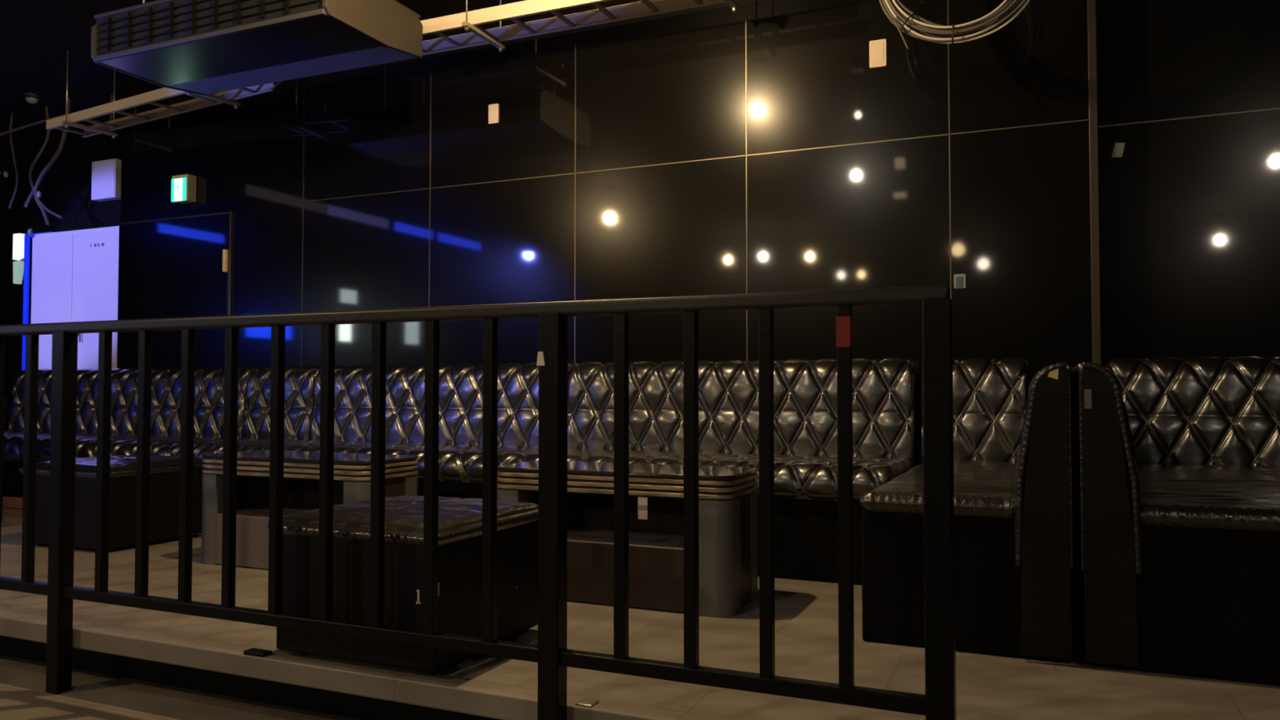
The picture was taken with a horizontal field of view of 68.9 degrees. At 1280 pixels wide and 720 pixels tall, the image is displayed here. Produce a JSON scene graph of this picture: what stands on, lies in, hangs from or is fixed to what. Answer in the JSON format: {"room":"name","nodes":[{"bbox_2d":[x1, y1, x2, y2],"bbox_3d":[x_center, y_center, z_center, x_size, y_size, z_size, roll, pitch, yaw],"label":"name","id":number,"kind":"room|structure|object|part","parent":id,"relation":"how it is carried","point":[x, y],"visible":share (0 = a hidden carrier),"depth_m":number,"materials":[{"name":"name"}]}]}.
{"room":"entertainment venue","nodes":[
{"label":"entertainment venue","id":0,"kind":"room"},
{"bbox_2d":[0,112,122,431],"bbox_3d":[-5.934,-0.609,9.415,4.760,3.500,0.200,-1,-2,24],"label":"wall","id":1,"kind":"structure","parent":0,"point":[65,188],"depth_m":9.39,"materials":[{"name":"black paint"}]},
{"bbox_2d":[13,233,30,284],"bbox_3d":[-6.197,-1.010,9.363,0.100,0.500,0.130,-1,-2,24],"label":"wall lamp","id":2,"kind":"object","parent":1,"relation":"attached to","point":[18,238],"visible":0.73,"depth_m":9.31,"materials":[{"name":"white"}]},
{"bbox_3d":[-6.212,-0.875,9.333,0.084,0.227,0.070,-1,-2,24],"label":"glass","id":3,"kind":"part","parent":2,"relation":"part of","materials":[{"name":"green"}]},
{"bbox_3d":[-6.210,-1.132,9.339,0.100,0.258,0.070,-1,-2,24],"label":"glass","id":4,"kind":"part","parent":2,"relation":"part of","materials":[{"name":"white glass"}]},
{"bbox_2d":[22,231,53,370],"bbox_3d":[-5.814,-0.524,9.139,0.400,1.415,0.195,-1,-2,24],"label":"led strip","id":5,"kind":"object","parent":1,"relation":"attached to","point":[26,319],"visible":0.54,"depth_m":9.13,"materials":[{"name":"blue plastic"}]},
{"bbox_2d":[91,158,121,201],"bbox_3d":[-5.076,-1.714,8.902,0.330,0.370,0.105,-1,-2,24],"label":"wall box","id":6,"kind":"object","parent":1,"relation":"attached to","point":[105,174],"visible":0.87,"depth_m":8.84,"materials":[{"name":"white paint"}]},
{"bbox_2d":[0,654,357,719],"bbox_3d":[-3.507,1.070,-2.284,18.600,0.100,11.850,-1,-2,24],"label":"floor","id":7,"kind":"structure","parent":0,"point":[93,695],"depth_m":3.23,"materials":[{"name":"grey wood"}]},
{"bbox_2d":[0,284,955,719],"bbox_3d":[-1.284,0.515,3.034,4.391,1.320,0.119,-1,-2,24],"label":"railing","id":8,"kind":"object","parent":7,"relation":"on","point":[552,655],"visible":1,"depth_m":2.61,"materials":[{"name":"black metal"}]},
{"bbox_3d":[-2.077,0.539,3.353,0.062,1.290,0.056,-1,-2,24],"label":"post","id":9,"kind":"part","parent":8,"relation":"part of","materials":[{"name":"black metal"}]},
{"bbox_3d":[-1.240,0.949,3.029,0.085,0.012,0.040,-1,-2,24],"label":"foot plate","id":10,"kind":"part","parent":8,"relation":"part of","materials":[{"name":"black paint"}]},
{"bbox_3d":[-1.308,0.817,3.008,4.360,0.038,0.036,-1,-2,24],"label":"rail","id":11,"kind":"part","parent":8,"relation":"part of","materials":[{"name":"black metal"}]},
{"bbox_3d":[-1.295,-0.125,3.030,4.388,0.040,0.044,-1,-2,24],"label":"rail","id":12,"kind":"part","parent":8,"relation":"part of","materials":[{"name":"black metal"}]},
{"bbox_3d":[-0.238,0.516,2.542,0.062,1.290,0.056,-1,-2,24],"label":"post","id":13,"kind":"part","parent":8,"relation":"part of","materials":[{"name":"black metal"}]},
{"bbox_3d":[-0.145,0.938,2.557,0.050,0.006,0.050,-1,-2,24],"label":"anchor plate","id":14,"kind":"part","parent":8,"relation":"part of","materials":[{"name":"silver metal"}]},
{"bbox_3d":[0.686,0.504,2.135,0.062,1.290,0.056,-1,-2,24],"label":"post","id":15,"kind":"part","parent":8,"relation":"part of","materials":[{"name":"black metal"}]},
{"bbox_2d":[0,0,422,133],"bbox_3d":[-2.730,-2.697,-0.411,18.600,0.100,15.700,-1,-2,24],"label":"ceiling","id":16,"kind":"structure","parent":0,"point":[36,36],"depth_m":7.49,"materials":[{"name":"black paint"}]},
{"bbox_2d":[22,92,41,103],"bbox_3d":[-5.461,-2.347,8.383,0.150,0.086,0.150,-1,-2,24],"label":"ceiling sensor","id":17,"kind":"object","parent":16,"relation":"attached to","point":[32,98],"visible":1,"depth_m":8.34,"materials":[{"name":"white plastic"}]},
{"bbox_2d":[0,93,113,235],"bbox_3d":[-5.590,-1.767,8.679,1.813,1.232,0.161,-1,-2,24],"label":"hanging cables","id":18,"kind":"object","parent":16,"relation":"hanging from","point":[37,194],"visible":0.79,"depth_m":8.63,"materials":[{"name":"grey plastic"}]},
{"bbox_2d":[46,49,274,138],"bbox_3d":[-3.586,-2.079,6.866,2.350,0.600,0.410,-1,-2,31],"label":"cable tray","id":19,"kind":"object","parent":16,"relation":"hanging from","point":[228,97],"visible":0.83,"depth_m":6.92,"materials":[{"name":"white metal"}]},
{"bbox_3d":[-4.377,-2.071,7.131,0.009,0.600,0.009,1,-2,-36],"label":"rod","id":20,"kind":"part","parent":19,"relation":"part of","materials":[{"name":"silver metal"}]},
{"bbox_3d":[-4.192,-2.062,7.440,0.009,0.600,0.009,1,-2,-36],"label":"rod","id":21,"kind":"part","parent":19,"relation":"part of","materials":[{"name":"silver metal"}]},
{"bbox_3d":[-3.656,-1.867,6.744,2.350,0.070,0.024,-1,-2,31],"label":"rail","id":22,"kind":"part","parent":19,"relation":"part of","materials":[{"name":"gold metal"}]},
{"bbox_3d":[-3.517,-1.861,6.975,2.350,0.070,0.024,-1,-2,31],"label":"rail","id":23,"kind":"part","parent":19,"relation":"part of","materials":[{"name":"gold metal"}]},
{"bbox_2d":[90,0,422,95],"bbox_3d":[-2.246,-2.109,5.510,1.775,0.730,0.834,-1,-2,24],"label":"air conditioner","id":24,"kind":"object","parent":16,"relation":"attached to","point":[202,47],"visible":1,"depth_m":5.29,"materials":[{"name":"black"}]},
{"bbox_3d":[-3.053,-1.874,5.841,0.026,0.280,0.800,-1,-2,24],"label":"panel","id":25,"kind":"part","parent":24,"relation":"part of","materials":[{"name":"grey metal"}]},
{"bbox_2d":[98,0,319,51],"bbox_3d":[-2.403,-1.907,5.148,1.655,0.195,0.046,-1,-2,24],"label":"vent","id":26,"kind":"object","parent":24,"relation":"attached to","point":[165,20],"depth_m":5.21,"materials":[{"name":"black metal"}]},
{"bbox_3d":[-2.252,-1.891,5.489,1.735,0.246,0.760,-1,-2,24],"label":"casing","id":27,"kind":"part","parent":24,"relation":"part of","materials":[{"name":"black"}]},
{"bbox_3d":[-2.308,-1.765,5.353,1.720,0.026,0.465,-1,-2,24],"label":"panel","id":28,"kind":"part","parent":24,"relation":"part of","materials":[{"name":"black"}]},
{"bbox_3d":[-1.452,-1.895,5.136,0.026,0.280,0.800,-1,-2,24],"label":"panel","id":29,"kind":"part","parent":24,"relation":"part of","materials":[{"name":"grey metal"}]},
{"bbox_2d":[420,0,738,55],"bbox_3d":[-0.348,-2.240,5.413,2.950,0.600,0.420,-1,-2,24],"label":"cable tray","id":30,"kind":"object","parent":16,"relation":"hanging from","point":[469,20],"visible":0.92,"depth_m":5.52,"materials":[{"name":"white metal"}]},
{"bbox_3d":[-1.022,-2.237,5.508,0.009,0.600,0.009,2,-2,-44],"label":"rod","id":31,"kind":"part","parent":30,"relation":"part of","materials":[{"name":"silver metal"}]},
{"bbox_3d":[-0.872,-2.227,5.846,0.009,0.600,0.009,2,-2,-44],"label":"rod","id":32,"kind":"part","parent":30,"relation":"part of","materials":[{"name":"silver metal"}]},
{"bbox_3d":[-0.404,-2.034,5.279,2.950,0.082,0.024,-1,-2,24],"label":"rail","id":33,"kind":"part","parent":30,"relation":"part of","materials":[{"name":"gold metal"}]},
{"bbox_2d":[879,0,1030,49],"bbox_3d":[1.507,-1.997,4.423,0.774,1.027,0.092,-1,-2,24],"label":"cable coil","id":34,"kind":"object","parent":16,"relation":"hanging from","point":[891,8],"visible":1,"depth_m":4.42,"materials":[{"name":"grey"}]},
{"bbox_2d":[120,0,1092,463],"bbox_3d":[-0.772,-0.694,6.511,7.030,3.500,0.950,-1,-2,24],"label":"wall","id":35,"kind":"structure","parent":0,"point":[668,87],"depth_m":5.57,"materials":[{"name":"black"}]},
{"bbox_2d":[116,211,232,368],"bbox_3d":[-3.629,-0.017,7.211,1.223,2.188,0.040,-1,-2,24],"label":"door","id":36,"kind":"structure","parent":35,"relation":"in","point":[175,267],"depth_m":7.22,"materials":[{"name":"black"}]},
{"bbox_3d":[-3.623,-0.017,7.223,1.223,2.188,0.014,-1,-2,24],"label":"frame","id":37,"kind":"part","parent":36,"relation":"part of","materials":[{"name":"grey metal"}]},
{"bbox_3d":[-3.112,-0.744,7.000,0.025,0.170,0.032,-1,-2,24],"label":"handle","id":38,"kind":"part","parent":36,"relation":"part of","materials":[{"name":"beige plastic"}]},
{"bbox_3d":[-3.089,-0.479,6.995,0.008,0.700,0.005,-1,-2,24],"label":"latch plate","id":39,"kind":"part","parent":36,"relation":"part of","materials":[{"name":"grey metal"}]},
{"bbox_2d":[171,173,196,204],"bbox_3d":[-3.503,-1.312,7.165,0.170,0.205,0.092,-1,-2,24],"label":"exit sign","id":40,"kind":"object","parent":35,"relation":"attached to","point":[184,187],"visible":1,"depth_m":7.13,"materials":[{"name":"beige plastic"}]},
{"bbox_2d":[301,87,304,366],"bbox_3d":[-2.431,-0.458,6.717,0.006,3.040,0.006,-1,-2,24],"label":"trim","id":41,"kind":"structure","parent":35,"relation":"attached to","point":[304,87],"depth_m":6.73,"materials":[{"name":"grey metal"}]},
{"bbox_2d":[428,65,431,306],"bbox_3d":[-1.414,-0.471,6.269,0.006,3.040,0.006,-1,-2,24],"label":"trim","id":42,"kind":"structure","parent":35,"relation":"attached to","point":[430,65],"depth_m":6.29,"materials":[{"name":"grey metal"}]},
{"bbox_2d":[488,103,498,124],"bbox_3d":[-0.956,-1.607,6.094,0.075,0.128,0.012,-1,-2,24],"label":"wall plate","id":43,"kind":"object","parent":35,"relation":"attached to","point":[493,109],"visible":1,"depth_m":6.09,"materials":[{"name":"beige plastic"}]},
{"bbox_2d":[573,41,576,364],"bbox_3d":[-0.405,-0.484,5.824,0.006,3.040,0.006,-1,-2,24],"label":"trim","id":44,"kind":"structure","parent":35,"relation":"attached to","point":[575,42],"depth_m":5.84,"materials":[{"name":"grey metal"}]},
{"bbox_2d":[295,119,1088,203],"bbox_3d":[-0.124,-1.172,5.720,5.185,0.006,0.006,-1,-2,24],"label":"trim","id":45,"kind":"structure","parent":35,"relation":"attached to","point":[1084,119],"depth_m":5.43,"materials":[{"name":"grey metal"}]},
{"bbox_2d":[745,12,747,361],"bbox_3d":[0.615,-0.497,5.374,0.006,3.040,0.006,-1,-2,24],"label":"trim","id":46,"kind":"structure","parent":35,"relation":"attached to","point":[745,12],"depth_m":5.39,"materials":[{"name":"grey metal"}]},
{"bbox_2d":[869,39,886,68],"bbox_3d":[1.300,-1.674,5.100,0.092,0.150,0.012,-1,-2,24],"label":"wall plate","id":47,"kind":"object","parent":35,"relation":"attached to","point":[877,48],"visible":1,"depth_m":5.09,"materials":[{"name":"beige plastic"}]},
{"bbox_2d":[946,0,951,299],"bbox_3d":[1.638,-0.510,4.923,0.006,3.040,0.006,-1,-2,24],"label":"trim","id":48,"kind":"structure","parent":35,"relation":"attached to","point":[947,0],"depth_m":4.94,"materials":[{"name":"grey metal"}]},
{"bbox_2d":[953,273,965,288],"bbox_3d":[1.678,-0.413,4.896,0.060,0.075,0.012,-1,-2,24],"label":"wall switch","id":49,"kind":"object","parent":35,"relation":"attached to","point":[959,280],"visible":1,"depth_m":4.89,"materials":[{"name":"grey plastic"}]},
{"bbox_2d":[0,515,1279,719],"bbox_3d":[-0.375,1.043,4.821,18.600,0.071,4.028,-1,-2,24],"label":"floor","id":50,"kind":"structure","parent":0,"point":[988,686],"depth_m":2.93,"materials":[{"name":"beige tile"}]},
{"bbox_2d":[0,398,7,522],"bbox_3d":[-4.309,0.623,5.677,0.620,0.780,0.520,-1,-2,24],"label":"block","id":51,"kind":"object","parent":50,"relation":"on","point":[5,401],"visible":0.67,"depth_m":5.78,"materials":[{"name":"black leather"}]},
{"bbox_2d":[2,496,22,517],"bbox_3d":[-4.074,0.986,6.224,1.000,0.125,0.050,-1,-2,24],"label":"wooden plank","id":52,"kind":"object","parent":50,"relation":"on","point":[11,503],"visible":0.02,"depth_m":6.26,"materials":[{"name":"brown wood"}]},
{"bbox_2d":[31,226,119,369],"bbox_3d":[-4.879,-0.028,8.507,1.450,2.285,0.500,-1,-2,24],"label":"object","id":53,"kind":"object","parent":50,"relation":"on","point":[75,273],"visible":0.28,"depth_m":8.37,"materials":[{"name":"white paint"}]},
{"bbox_3d":[-5.365,-0.040,8.502,0.556,2.190,0.020,-1,-2,24],"label":"door","id":54,"kind":"part","parent":53,"relation":"part of","materials":[{"name":"white paint"}]},
{"bbox_3d":[-4.703,-0.049,8.210,0.880,2.190,0.020,-1,-2,24],"label":"door","id":55,"kind":"part","parent":53,"relation":"part of","materials":[{"name":"white paint"}]},
{"bbox_2d":[18,455,204,551],"bbox_3d":[-2.945,0.783,5.265,0.684,0.476,0.684,-1,-2,24],"label":"ottoman","id":56,"kind":"object","parent":50,"relation":"on","point":[164,491],"visible":0.56,"depth_m":5.02,"materials":[{"name":"black leather"}]},
{"bbox_2d":[18,455,204,477],"bbox_3d":[-2.945,0.586,5.271,0.684,0.082,0.684,-1,-2,24],"label":"cushion","id":57,"kind":"object","parent":56,"relation":"on","point":[121,466],"depth_m":5.08,"materials":[{"name":"black leather"}]},
{"bbox_2d":[2,366,261,508],"bbox_3d":[-4.055,0.556,6.813,2.555,1.020,1.022,-1,-2,24],"label":"tufted sofa","id":58,"kind":"object","parent":50,"relation":"on","point":[166,383],"visible":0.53,"depth_m":6.83,"materials":[{"name":"black leather"}]},
{"bbox_3d":[-4.212,0.607,6.457,2.484,0.130,0.220,-1,-2,24],"label":"stitched cord","id":59,"kind":"part","parent":58,"relation":"part of","materials":[{"name":"black leather"}]},
{"bbox_3d":[-4.091,0.623,6.730,2.550,0.173,0.845,-1,-2,24],"label":"seat","id":60,"kind":"part","parent":58,"relation":"part of","materials":[{"name":"black leather"}]},
{"bbox_3d":[-3.925,0.344,7.114,2.493,0.544,0.142,-1,-2,24],"label":"stitched cord","id":61,"kind":"part","parent":58,"relation":"part of","materials":[{"name":"black leather"}]},
{"bbox_3d":[-3.909,0.345,7.150,2.550,0.580,0.256,-1,-2,24],"label":"backrest","id":62,"kind":"part","parent":58,"relation":"part of","materials":[{"name":"black leather"}]},
{"bbox_2d":[150,365,320,458],"bbox_3d":[-2.605,0.538,6.174,0.615,1.018,1.021,-1,-2,24],"label":"tufted sofa","id":63,"kind":"object","parent":50,"relation":"on","point":[299,381],"visible":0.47,"depth_m":6.37,"materials":[{"name":"black leather"}]},
{"bbox_3d":[-2.761,0.589,5.817,0.546,0.129,0.220,-1,-2,24],"label":"stitched cord","id":64,"kind":"part","parent":63,"relation":"part of","materials":[{"name":"black leather"}]},
{"bbox_3d":[-2.641,0.605,6.091,0.610,0.172,0.843,-1,-2,24],"label":"seat","id":65,"kind":"part","parent":63,"relation":"part of","materials":[{"name":"black leather"}]},
{"bbox_3d":[-2.459,0.328,6.511,0.610,0.578,0.255,-1,-2,24],"label":"backrest","id":66,"kind":"part","parent":63,"relation":"part of","materials":[{"name":"black leather"}]},
{"bbox_3d":[-2.475,0.326,6.474,0.554,0.543,0.142,-1,-2,24],"label":"stitched cord","id":67,"kind":"part","parent":63,"relation":"part of","materials":[{"name":"black leather"}]},
{"bbox_2d":[0,635,500,719],"bbox_3d":[-0.339,1.155,4.899,18.600,0.149,3.850,-1,-2,24],"label":"step edge","id":68,"kind":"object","parent":50,"relation":"attached to","point":[318,700],"depth_m":3.26,"materials":[{"name":"black paint"}]},
{"bbox_2d":[201,449,417,568],"bbox_3d":[-1.626,0.735,4.583,1.060,0.532,0.420,-1,-2,24],"label":"table","id":69,"kind":"object","parent":50,"relation":"on","point":[352,471],"visible":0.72,"depth_m":4.50,"materials":[{"name":"black"}]},
{"bbox_3d":[-2.093,0.783,4.787,0.020,0.434,0.180,-1,-2,24],"label":"panel","id":70,"kind":"part","parent":69,"relation":"part of","materials":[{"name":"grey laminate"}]},
{"bbox_3d":[-1.703,0.870,4.405,0.820,0.239,0.020,-1,-2,24],"label":"panel","id":71,"kind":"part","parent":69,"relation":"part of","materials":[{"name":"grey laminate"}]},
{"bbox_2d":[217,505,319,518],"bbox_3d":[-1.626,0.760,4.582,0.820,0.016,0.396,-1,-2,24],"label":"shelf","id":72,"kind":"object","parent":69,"relation":"attached to","point":[259,511],"depth_m":4.65,"materials":[{"name":"grey laminate"}]},
{"bbox_3d":[-1.549,0.782,4.755,0.820,0.434,0.020,-1,-2,24],"label":"panel","id":73,"kind":"part","parent":69,"relation":"part of","materials":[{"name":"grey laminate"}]},
{"bbox_3d":[-1.159,0.771,4.376,0.020,0.434,0.180,-1,-2,24],"label":"panel","id":74,"kind":"part","parent":69,"relation":"part of","materials":[{"name":"grey laminate"}]},
{"bbox_2d":[221,362,577,498],"bbox_3d":[-1.436,0.522,5.658,1.940,1.020,1.021,-1,-2,24],"label":"tufted sofa","id":75,"kind":"object","parent":50,"relation":"on","point":[460,385],"visible":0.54,"depth_m":5.80,"materials":[{"name":"black leather"}]},
{"bbox_3d":[-1.592,0.573,5.302,1.879,0.131,0.220,-1,-2,24],"label":"stitched cord","id":76,"kind":"part","parent":75,"relation":"part of","materials":[{"name":"black leather"}]},
{"bbox_3d":[-1.472,0.589,5.576,1.935,0.173,0.844,-1,-2,24],"label":"seat","id":77,"kind":"part","parent":75,"relation":"part of","materials":[{"name":"black leather"}]},
{"bbox_3d":[-1.306,0.310,5.959,1.872,0.544,0.142,-1,-2,24],"label":"stitched cord","id":78,"kind":"part","parent":75,"relation":"part of","materials":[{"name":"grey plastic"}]},
{"bbox_3d":[-1.290,0.312,5.996,1.935,0.580,0.254,-1,-2,24],"label":"backrest","id":79,"kind":"part","parent":75,"relation":"part of","materials":[{"name":"black leather"}]},
{"bbox_2d":[267,495,537,675],"bbox_3d":[-0.766,0.722,3.176,0.664,0.474,0.664,-1,-2,24],"label":"ottoman","id":80,"kind":"object","parent":50,"relation":"on","point":[460,520],"visible":0.62,"depth_m":2.92,"materials":[{"name":"black leather"}]},
{"bbox_2d":[267,495,537,546],"bbox_3d":[-0.766,0.525,3.181,0.664,0.080,0.664,-1,-2,24],"label":"cushion","id":81,"kind":"object","parent":80,"relation":"on","point":[460,520],"depth_m":2.96,"materials":[{"name":"black leather"}]},
{"bbox_2d":[497,460,758,617],"bbox_3d":[-0.061,0.714,3.893,1.060,0.532,0.420,-1,-2,24],"label":"table","id":82,"kind":"object","parent":50,"relation":"on","point":[728,495],"visible":0.78,"depth_m":3.69,"materials":[{"name":"black"}]},
{"bbox_3d":[0.015,0.762,4.066,0.820,0.434,0.020,-1,-2,24],"label":"panel","id":83,"kind":"part","parent":82,"relation":"part of","materials":[{"name":"grey laminate"}]},
{"bbox_2d":[567,524,684,549],"bbox_3d":[-0.061,0.740,3.893,0.820,0.016,0.396,-1,-2,24],"label":"shelf","id":84,"kind":"object","parent":82,"relation":"attached to","point":[579,536],"depth_m":3.84,"materials":[{"name":"grey laminate"}]},
{"bbox_3d":[-0.138,0.850,3.715,0.820,0.239,0.020,-1,-2,24],"label":"panel","id":85,"kind":"part","parent":82,"relation":"part of","materials":[{"name":"grey laminate"}]},
{"bbox_3d":[0.405,0.751,3.686,0.020,0.434,0.180,-1,-2,24],"label":"panel","id":86,"kind":"part","parent":82,"relation":"part of","materials":[{"name":"grey laminate"}]},
{"bbox_2d":[497,358,919,585],"bbox_3d":[0.366,0.499,4.864,2.000,1.019,1.021,-1,-2,24],"label":"tufted sofa","id":87,"kind":"object","parent":50,"relation":"on","point":[886,392],"visible":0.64,"depth_m":4.88,"materials":[{"name":"black leather"}]},
{"bbox_3d":[0.210,0.550,4.507,1.932,0.130,0.221,-1,-2,24],"label":"stitched cord","id":88,"kind":"part","parent":87,"relation":"part of","materials":[{"name":"black leather"}]},
{"bbox_3d":[0.331,0.566,4.781,1.995,0.172,0.844,-1,-2,24],"label":"seat","id":89,"kind":"part","parent":87,"relation":"part of","materials":[{"name":"black leather"}]},
{"bbox_3d":[0.496,0.287,5.164,1.940,0.545,0.142,-1,-2,24],"label":"stitched cord","id":90,"kind":"part","parent":87,"relation":"part of","materials":[{"name":"grey plastic"}]},
{"bbox_3d":[0.513,0.289,5.201,1.995,0.579,0.254,-1,-2,24],"label":"backrest","id":91,"kind":"part","parent":87,"relation":"part of","materials":[{"name":"black leather"}]},
{"bbox_2d":[859,357,1074,662],"bbox_3d":[1.425,0.473,3.896,0.670,1.015,1.898,-1,-2,24],"label":"sofa","id":92,"kind":"object","parent":50,"relation":"on","point":[1013,451],"visible":0.84,"depth_m":3.04,"materials":[{"name":"black leather"}]},
{"bbox_3d":[1.324,0.500,3.845,0.525,0.077,1.705,-1,-2,24],"label":"seat","id":93,"kind":"part","parent":92,"relation":"part of","materials":[{"name":"black leather"}]},
{"bbox_3d":[1.679,0.276,4.688,0.500,0.575,0.254,-1,-2,24],"label":"backrest","id":94,"kind":"part","parent":92,"relation":"part of","materials":[{"name":"black leather"}]},
{"bbox_3d":[1.664,0.272,4.654,0.445,0.536,0.150,-1,-2,24],"label":"stitched cord","id":95,"kind":"part","parent":92,"relation":"part of","materials":[{"name":"grey plastic"}]},
{"bbox_3d":[1.618,0.338,3.732,0.181,0.616,1.710,-1,-2,24],"label":"backrest","id":96,"kind":"part","parent":92,"relation":"part of","materials":[{"name":"black leather"}]},
{"bbox_3d":[1.274,0.480,2.939,0.149,0.905,0.018,-1,-2,24],"label":"panel","id":97,"kind":"part","parent":92,"relation":"part of","materials":[{"name":"black wood"}]},
{"bbox_2d":[1071,355,1279,685],"bbox_3d":[2.720,0.459,3.423,2.064,1.015,2.078,-1,-2,24],"label":"sofa","id":98,"kind":"object","parent":50,"relation":"on","point":[1176,462],"visible":0.94,"depth_m":2.86,"materials":[{"name":"black leather"}]},
{"bbox_3d":[1.828,0.338,3.738,0.181,0.616,1.890,-1,-2,24],"label":"backrest","id":99,"kind":"part","parent":98,"relation":"part of","materials":[{"name":"black leather"}]},
{"bbox_3d":[1.441,0.478,2.865,0.149,0.905,0.018,-1,-2,24],"label":"panel","id":100,"kind":"part","parent":98,"relation":"part of","materials":[{"name":"black leather"}]},
{"bbox_3d":[3.165,0.262,4.228,1.895,0.575,0.257,-1,-2,24],"label":"backrest","id":101,"kind":"part","parent":98,"relation":"part of","materials":[{"name":"black leather"}]},
{"bbox_3d":[3.150,0.259,4.196,1.838,0.536,0.151,-1,-2,24],"label":"stitched cord","id":102,"kind":"part","parent":98,"relation":"part of","materials":[{"name":"black leather"}]},
{"bbox_3d":[2.340,0.489,3.496,1.020,0.079,1.887,-1,-2,24],"label":"seat","id":103,"kind":"part","parent":98,"relation":"part of","materials":[{"name":"black leather"}]},
{"bbox_2d":[1096,0,1279,366],"bbox_3d":[5.600,-0.773,3.812,6.810,3.500,0.750,-1,-2,24],"label":"wall","id":104,"kind":"structure","parent":0,"point":[1189,209],"depth_m":4.67,"materials":[{"name":"black"}]},
{"bbox_2d":[1087,0,1101,365],"bbox_3d":[2.304,-0.746,4.739,0.041,3.500,0.212,-1,-2,24],"label":"trim","id":105,"kind":"structure","parent":104,"relation":"attached to","point":[1091,4],"depth_m":4.65,"materials":[{"name":"brown metal"}]},
{"bbox_2d":[1111,142,1124,157],"bbox_3d":[2.458,-1.079,4.795,0.064,0.076,0.003,-1,-2,24],"label":"sticker","id":106,"kind":"object","parent":104,"relation":"attached to","point":[1118,148],"visible":1,"depth_m":4.79,"materials":[{"name":"green"}]},
{"bbox_2d":[1097,107,1279,127],"bbox_3d":[5.465,-1.248,3.475,6.774,0.006,0.006,-1,-2,24],"label":"trim","id":107,"kind":"structure","parent":104,"relation":"attached to","point":[1276,108],"depth_m":4.67,"materials":[{"name":"grey metal"}]}
]}

